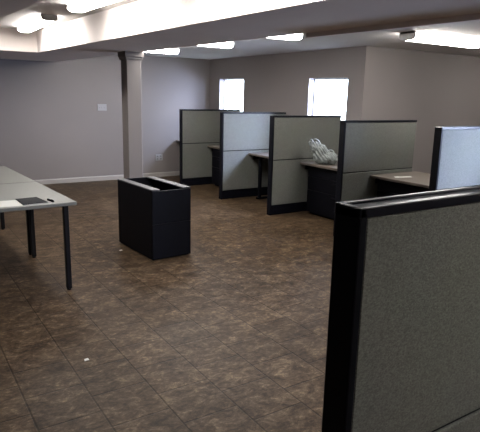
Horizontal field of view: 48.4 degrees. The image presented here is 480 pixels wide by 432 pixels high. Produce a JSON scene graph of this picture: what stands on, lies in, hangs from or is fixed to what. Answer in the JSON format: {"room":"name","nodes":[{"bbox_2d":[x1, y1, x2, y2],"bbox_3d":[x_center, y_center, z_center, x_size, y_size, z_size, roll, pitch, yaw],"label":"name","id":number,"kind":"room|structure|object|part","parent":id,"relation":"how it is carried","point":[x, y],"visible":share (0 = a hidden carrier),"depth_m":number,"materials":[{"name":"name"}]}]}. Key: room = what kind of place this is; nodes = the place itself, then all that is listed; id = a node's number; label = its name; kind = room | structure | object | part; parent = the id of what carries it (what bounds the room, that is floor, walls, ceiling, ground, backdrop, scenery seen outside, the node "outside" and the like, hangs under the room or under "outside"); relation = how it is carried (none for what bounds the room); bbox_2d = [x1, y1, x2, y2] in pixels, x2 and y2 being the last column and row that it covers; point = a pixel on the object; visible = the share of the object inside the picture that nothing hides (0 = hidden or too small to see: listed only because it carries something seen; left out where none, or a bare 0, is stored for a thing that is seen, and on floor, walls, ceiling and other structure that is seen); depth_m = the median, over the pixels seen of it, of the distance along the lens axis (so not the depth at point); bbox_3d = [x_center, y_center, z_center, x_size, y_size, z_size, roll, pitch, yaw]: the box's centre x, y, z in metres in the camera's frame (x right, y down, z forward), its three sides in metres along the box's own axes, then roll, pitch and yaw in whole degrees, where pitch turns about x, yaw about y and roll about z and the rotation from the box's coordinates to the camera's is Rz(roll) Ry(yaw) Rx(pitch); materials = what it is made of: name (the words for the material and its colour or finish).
{"room":"open-plan office","nodes":[
{"label":"open-plan office","id":0,"kind":"room"},
{"bbox_2d":[0,0,138,30],"bbox_3d":[-2.493,-1.495,2.313,5.400,0.235,12.671,-7,15,-32],"label":"ceiling","id":1,"kind":"structure","parent":0,"point":[54,7],"depth_m":5.36,"materials":[{"name":"paint"}]},
{"bbox_2d":[0,0,41,18],"bbox_3d":[-1.080,-1.193,2.071,1.349,0.355,10.248,-7,15,-33],"label":"soffit","id":2,"kind":"structure","parent":1,"relation":"attached to","point":[7,7],"depth_m":3.25,"materials":[{"name":"paint"}]},
{"bbox_2d":[17,14,57,32],"bbox_3d":[-2.315,-2.173,6.051,0.165,0.064,1.380,-6,15,-31],"label":"fluorescent light","id":3,"kind":"object","parent":1,"relation":"attached to","point":[41,20],"visible":1,"depth_m":5.81,"materials":[{"name":"white plastic"}]},
{"bbox_2d":[67,0,119,12],"bbox_3d":[-1.132,-1.775,4.386,0.165,0.062,1.280,-8,15,-35],"label":"fluorescent light","id":4,"kind":"object","parent":1,"relation":"attached to","point":[80,6],"visible":1,"depth_m":4.57,"materials":[{"name":"white plastic"}]},
{"bbox_2d":[0,0,479,61],"bbox_3d":[-1.885,-1.363,2.750,6.461,0.355,12.271,-7,15,-32],"label":"soffit","id":5,"kind":"structure","parent":1,"relation":"attached to","point":[141,25],"depth_m":4.18,"materials":[{"name":"paint"}]},
{"bbox_2d":[0,55,209,179],"bbox_3d":[-4.345,-1.744,8.661,9.148,2.600,0.200,-7,15,-32],"label":"wall","id":6,"kind":"structure","parent":0,"point":[52,126],"depth_m":9.58,"materials":[{"name":"paint"}]},
{"bbox_2d":[97,104,106,110],"bbox_3d":[-2.507,-1.973,9.701,0.170,0.116,0.016,-7,15,-32],"label":"light switch","id":7,"kind":"object","parent":6,"relation":"attached to","point":[100,107],"visible":1,"depth_m":9.70,"materials":[{"name":"white plastic"}]},
{"bbox_2d":[34,171,179,183],"bbox_3d":[-4.314,-0.497,8.847,8.748,0.085,0.016,-7,15,-32],"label":"baseboard","id":8,"kind":"structure","parent":6,"relation":"attached to","point":[174,173],"depth_m":9.89,"materials":[{"name":"paint"}]},
{"bbox_2d":[156,154,162,160],"bbox_3d":[-1.593,-1.152,10.511,0.150,0.120,0.010,-7,15,-32],"label":"wall outlet","id":9,"kind":"object","parent":6,"relation":"attached to","point":[159,157],"visible":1,"depth_m":10.51,"materials":[{"name":"white plastic"}]},
{"bbox_2d":[0,175,333,431],"bbox_3d":[0.301,0.644,4.689,12.200,0.120,12.671,-7,15,-32],"label":"floor","id":10,"kind":"structure","parent":0,"point":[229,334],"depth_m":3.80,"materials":[{"name":"brown tile"}]},
{"bbox_2d":[0,166,35,254],"bbox_3d":[-2.976,-0.018,5.345,1.500,0.738,1.300,-8,15,-35],"label":"work table","id":11,"kind":"object","parent":10,"relation":"on","point":[7,175],"visible":0.58,"depth_m":5.33,"materials":[{"name":"laminate"}]},
{"bbox_3d":[-2.779,-0.196,6.201,0.040,0.698,0.040,-8,15,-35],"label":"leg","id":12,"kind":"part","parent":11,"relation":"part of","materials":[{"name":"black metal"}]},
{"bbox_3d":[-2.081,0.032,5.254,0.040,0.698,0.040,-8,15,-35],"label":"leg","id":13,"kind":"part","parent":11,"relation":"part of","materials":[{"name":"black metal"}]},
{"bbox_2d":[0,182,76,289],"bbox_3d":[-2.254,0.218,4.364,1.500,0.738,1.150,-8,15,-35],"label":"work table","id":14,"kind":"object","parent":10,"relation":"on","point":[12,191],"visible":1,"depth_m":4.39,"materials":[{"name":"laminate"}]},
{"bbox_2d":[0,200,22,206],"bbox_3d":[-1.847,-0.090,4.087,0.300,0.001,0.265,-7,15,-32],"label":"paper sheet","id":15,"kind":"object","parent":14,"relation":"on","point":[10,203],"visible":1,"depth_m":4.12,"materials":[{"name":"white paper"}]},
{"bbox_2d":[16,197,47,204],"bbox_3d":[-1.659,-0.118,4.222,0.189,0.007,0.264,-9,16,-39],"label":"notepad","id":16,"kind":"object","parent":14,"relation":"on","point":[31,200],"visible":1,"depth_m":4.20,"materials":[{"name":"black paper"}]},
{"bbox_3d":[-2.013,0.054,5.161,0.040,0.698,0.040,-8,15,-35],"label":"leg","id":17,"kind":"part","parent":14,"relation":"part of","materials":[{"name":"black metal"}]},
{"bbox_3d":[-1.403,0.253,4.333,0.040,0.698,0.040,-8,15,-35],"label":"leg","id":18,"kind":"part","parent":14,"relation":"part of","materials":[{"name":"black metal"}]},
{"bbox_2d":[118,51,143,178],"bbox_3d":[-1.383,-1.016,6.864,0.246,2.095,0.256,-7,15,-32],"label":"column","id":19,"kind":"structure","parent":10,"relation":"on","point":[130,60],"depth_m":6.72,"materials":[{"name":"paint"}]},
{"bbox_2d":[118,176,190,259],"bbox_3d":[-0.902,0.000,5.559,0.427,0.703,0.798,-8,16,-35],"label":"file cabinet","id":20,"kind":"object","parent":10,"relation":"on","point":[154,213],"visible":1,"depth_m":5.30,"materials":[{"name":"black metal"}]},
{"bbox_3d":[-0.669,-0.096,5.216,0.425,0.324,0.019,-8,16,-35],"label":"drawer","id":21,"kind":"part","parent":20,"relation":"part of","materials":[{"name":"black metal"}]},
{"bbox_3d":[-0.676,0.235,5.290,0.425,0.349,0.019,-8,16,-35],"label":"drawer","id":22,"kind":"part","parent":20,"relation":"part of","materials":[{"name":"black metal"}]},
{"bbox_2d":[179,109,239,185],"bbox_3d":[-0.538,-1.254,9.720,1.219,1.350,0.079,-7,15,-32],"label":"divider","id":23,"kind":"object","parent":10,"relation":"on","point":[198,128],"visible":0.66,"depth_m":9.54,"materials":[{"name":"fabric"}]},
{"bbox_3d":[-1.039,-1.188,9.402,0.024,1.338,0.079,-7,15,-32],"label":"post","id":24,"kind":"part","parent":23,"relation":"part of","materials":[{"name":"black metal"}]},
{"bbox_2d":[212,148,219,185],"bbox_3d":[-0.125,-0.869,9.586,0.612,0.677,0.500,-7,15,-32],"label":"pedestal","id":25,"kind":"object","parent":10,"relation":"on","point":[215,152],"visible":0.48,"depth_m":9.53,"materials":[{"name":"black metal"}]},
{"bbox_2d":[207,145,219,148],"bbox_3d":[0.073,-1.135,9.314,0.752,0.100,1.287,-7,15,-32],"label":"desk","id":26,"kind":"object","parent":25,"relation":"on","point":[209,146],"visible":0.19,"depth_m":9.49,"materials":[{"name":"laminate"}]},
{"bbox_3d":[-0.361,-0.938,9.412,0.019,0.184,0.494,-7,15,-32],"label":"drawer","id":27,"kind":"part","parent":25,"relation":"part of","materials":[{"name":"black metal"}]},
{"bbox_3d":[-0.367,-0.693,9.467,0.019,0.305,0.494,-7,15,-32],"label":"drawer","id":28,"kind":"part","parent":25,"relation":"part of","materials":[{"name":"black metal"}]},
{"bbox_3d":[-0.357,-1.101,9.375,0.019,0.139,0.494,-7,15,-32],"label":"drawer","id":29,"kind":"part","parent":25,"relation":"part of","materials":[{"name":"black metal"}]},
{"bbox_2d":[219,112,285,198],"bbox_3d":[0.210,-0.986,8.600,1.219,1.350,0.079,-7,15,-32],"label":"divider","id":30,"kind":"object","parent":10,"relation":"on","point":[242,134],"visible":0.79,"depth_m":8.45,"materials":[{"name":"fabric"}]},
{"bbox_3d":[-0.291,-0.920,8.281,0.024,1.338,0.079,-7,15,-32],"label":"post","id":31,"kind":"part","parent":30,"relation":"part of","materials":[{"name":"black metal"}]},
{"bbox_3d":[0.222,-1.044,8.594,1.195,1.186,0.055,-7,15,-32],"label":"frame","id":32,"kind":"part","parent":30,"relation":"part of","materials":[{"name":"grey metal"}]},
{"bbox_2d":[249,152,268,198],"bbox_3d":[0.782,-0.576,8.287,0.777,0.712,1.207,-7,15,-32],"label":"desk","id":33,"kind":"object","parent":10,"relation":"on","point":[264,155],"visible":0.42,"depth_m":8.43,"materials":[{"name":"laminate"}]},
{"bbox_2d":[267,115,340,214],"bbox_3d":[0.915,-0.734,7.545,1.219,1.350,0.079,-7,15,-32],"label":"divider","id":34,"kind":"object","parent":10,"relation":"on","point":[289,135],"visible":0.73,"depth_m":7.38,"materials":[{"name":"fabric"}]},
{"bbox_3d":[0.414,-0.668,7.226,0.024,1.338,0.079,-7,15,-32],"label":"post","id":35,"kind":"part","parent":34,"relation":"part of","materials":[{"name":"black metal"}]},
{"bbox_3d":[0.926,-0.792,7.538,1.195,1.186,0.055,-7,15,-32],"label":"frame","id":36,"kind":"part","parent":34,"relation":"part of","materials":[{"name":"grey fabric"}]},
{"bbox_2d":[306,166,336,219],"bbox_3d":[1.484,-0.294,7.177,0.612,0.677,1.090,-7,15,-32],"label":"pedestal","id":37,"kind":"object","parent":10,"relation":"on","point":[321,192],"visible":0.41,"depth_m":7.22,"materials":[{"name":"black metal"}]},
{"bbox_2d":[300,161,337,170],"bbox_3d":[1.506,-0.618,7.146,0.777,0.100,1.252,-7,15,-32],"label":"desk","id":38,"kind":"object","parent":37,"relation":"on","point":[307,164],"visible":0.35,"depth_m":7.20,"materials":[{"name":"laminate"}]},
{"bbox_2d":[308,139,337,164],"bbox_3d":[1.125,-0.871,7.223,0.409,0.344,0.222,3,13,9],"label":"plastic bag","id":39,"kind":"object","parent":38,"relation":"on","point":[321,154],"visible":1,"depth_m":7.17,"materials":[{"name":"white plastic"}]},
{"bbox_3d":[1.242,-0.118,7.058,0.019,0.305,1.084,-7,15,-32],"label":"drawer","id":40,"kind":"part","parent":37,"relation":"part of","materials":[{"name":"black metal"}]},
{"bbox_3d":[1.247,-0.362,7.003,0.019,0.184,1.084,-7,15,-32],"label":"drawer","id":41,"kind":"part","parent":37,"relation":"part of","materials":[{"name":"black metal"}]},
{"bbox_3d":[1.251,-0.526,6.967,0.019,0.139,1.084,-7,15,-32],"label":"drawer","id":42,"kind":"part","parent":37,"relation":"part of","materials":[{"name":"black metal"}]},
{"bbox_2d":[333,120,416,235],"bbox_3d":[1.645,-0.473,6.452,1.219,1.350,0.079,-7,15,-32],"label":"divider","id":43,"kind":"object","parent":10,"relation":"on","point":[366,148],"visible":0.7,"depth_m":6.28,"materials":[{"name":"fabric"}]},
{"bbox_3d":[1.144,-0.407,6.133,0.024,1.338,0.079,-7,15,-32],"label":"post","id":44,"kind":"part","parent":43,"relation":"part of","materials":[{"name":"black metal"}]},
{"bbox_3d":[1.656,-0.531,6.446,1.195,1.186,0.055,-7,15,-32],"label":"frame","id":45,"kind":"part","parent":43,"relation":"part of","materials":[{"name":"grey fabric"}]},
{"bbox_2d":[321,185,479,431],"bbox_3d":[0.847,0.564,1.708,1.500,1.360,0.079,-7,15,-32],"label":"divider","id":46,"kind":"object","parent":10,"relation":"on","point":[403,350],"visible":1,"depth_m":1.29,"materials":[{"name":"fabric"}]},
{"bbox_3d":[0.228,0.644,1.314,0.024,1.348,0.079,-7,15,-32],"label":"post","id":47,"kind":"part","parent":46,"relation":"part of","materials":[{"name":"black metal"}]},
{"bbox_3d":[0.858,0.507,1.702,1.476,1.196,0.055,-7,15,-32],"label":"frame","id":48,"kind":"part","parent":46,"relation":"part of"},
{"bbox_2d":[377,179,428,196],"bbox_3d":[2.165,-0.050,6.157,0.612,0.677,1.040,-7,15,-32],"label":"pedestal","id":49,"kind":"object","parent":10,"relation":"on","point":[385,188],"visible":0.19,"depth_m":6.15,"materials":[{"name":"black metal"}]},
{"bbox_3d":[1.929,-0.118,5.982,0.019,0.184,1.034,-7,15,-32],"label":"drawer","id":50,"kind":"part","parent":49,"relation":"part of","materials":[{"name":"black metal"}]},
{"bbox_2d":[370,171,429,187],"bbox_3d":[2.201,-0.362,6.074,0.812,0.100,1.180,-7,15,-32],"label":"desk","id":51,"kind":"object","parent":49,"relation":"on","point":[420,179],"visible":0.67,"depth_m":6.16,"materials":[{"name":"laminate"}]},
{"bbox_2d":[429,126,479,190],"bbox_3d":[2.335,-0.226,5.419,1.219,1.350,0.079,-7,15,-32],"label":"divider","id":52,"kind":"object","parent":10,"relation":"on","point":[455,163],"visible":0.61,"depth_m":5.12,"materials":[{"name":"fabric"}]},
{"bbox_3d":[1.834,-0.160,5.100,0.024,1.338,0.079,-7,15,-32],"label":"post","id":53,"kind":"part","parent":52,"relation":"part of","materials":[{"name":"black metal"}]},
{"bbox_2d":[210,46,376,119],"bbox_3d":[2.857,-0.960,5.891,0.200,2.600,12.471,-7,15,-32],"label":"wall","id":54,"kind":"structure","parent":0,"point":[281,82],"depth_m":8.56,"materials":[{"name":"paint"}]},
{"bbox_2d":[224,79,243,108],"bbox_3d":[-0.052,-2.233,10.287,0.070,0.795,0.860,-7,15,-32],"label":"window","id":55,"kind":"structure","parent":54,"relation":"in","point":[225,80],"depth_m":10.59,"materials":[{"name":"white plastic"}]},
{"bbox_2d":[313,78,347,114],"bbox_3d":[1.418,-1.692,8.089,0.070,0.765,0.848,-7,15,-32],"label":"window","id":56,"kind":"structure","parent":54,"relation":"in","point":[316,84],"depth_m":8.37,"materials":[{"name":"white plastic"}]},
{"bbox_2d":[144,20,479,59],"bbox_3d":[2.620,-2.075,5.589,6.800,0.303,12.671,-7,15,-32],"label":"ceiling","id":57,"kind":"structure","parent":0,"point":[469,29],"depth_m":7.16,"materials":[{"name":"paint"}]},
{"bbox_2d":[147,48,179,53],"bbox_3d":[-1.508,-2.515,8.028,1.240,0.086,0.206,-7,15,-32],"label":"fluorescent light","id":58,"kind":"object","parent":57,"relation":"attached to","point":[174,50],"visible":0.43,"depth_m":8.20,"materials":[{"name":"white plastic"}]},
{"bbox_2d":[199,41,234,48],"bbox_3d":[-0.647,-2.216,6.774,1.240,0.086,0.206,-7,15,-32],"label":"fluorescent light","id":59,"kind":"object","parent":57,"relation":"attached to","point":[228,45],"visible":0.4,"depth_m":6.96,"materials":[{"name":"white plastic"}]},
{"bbox_2d":[268,33,303,40],"bbox_3d":[0.126,-1.939,5.616,1.240,0.086,0.206,-7,15,-32],"label":"fluorescent light","id":60,"kind":"object","parent":57,"relation":"attached to","point":[295,37],"visible":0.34,"depth_m":5.82,"materials":[{"name":"white plastic"}]},
{"bbox_2d":[399,31,479,47],"bbox_3d":[2.294,-1.976,6.006,1.240,0.086,0.206,-7,15,-32],"label":"fluorescent light","id":61,"kind":"object","parent":57,"relation":"attached to","point":[415,36],"visible":1,"depth_m":5.85,"materials":[{"name":"white plastic"}]},
{"bbox_2d":[372,47,479,173],"bbox_3d":[3.702,-1.309,7.538,3.052,2.600,2.456,-7,15,-32],"label":"wall","id":62,"kind":"structure","parent":0,"point":[432,89],"depth_m":8.13,"materials":[{"name":"paint"}]},
{"bbox_3d":[2.449,0.685,-1.511,8.748,2.600,0.200,-7,15,-32],"label":"wall","id":63,"kind":"structure","parent":0,"visible":0},
{"bbox_2d":[306,13,479,37],"bbox_3d":[2.359,-0.887,1.915,0.030,0.050,6.113,-8,16,-36],"label":"trim","id":64,"kind":"structure","parent":63,"relation":"attached to","point":[470,17],"depth_m":3.58,"materials":[{"name":"paint"}]},
{"label":"outside","id":65,"kind":"structure","parent":0,"visible":0},
{"bbox_2d":[240,111,345,119],"bbox_3d":[22.070,-3.417,26.182,54.252,0.100,100.000,-7,15,-32],"label":"ground","id":66,"kind":"structure","parent":65,"point":[342,114],"depth_m":67.75,"materials":[{"name":"white"}]}
]}

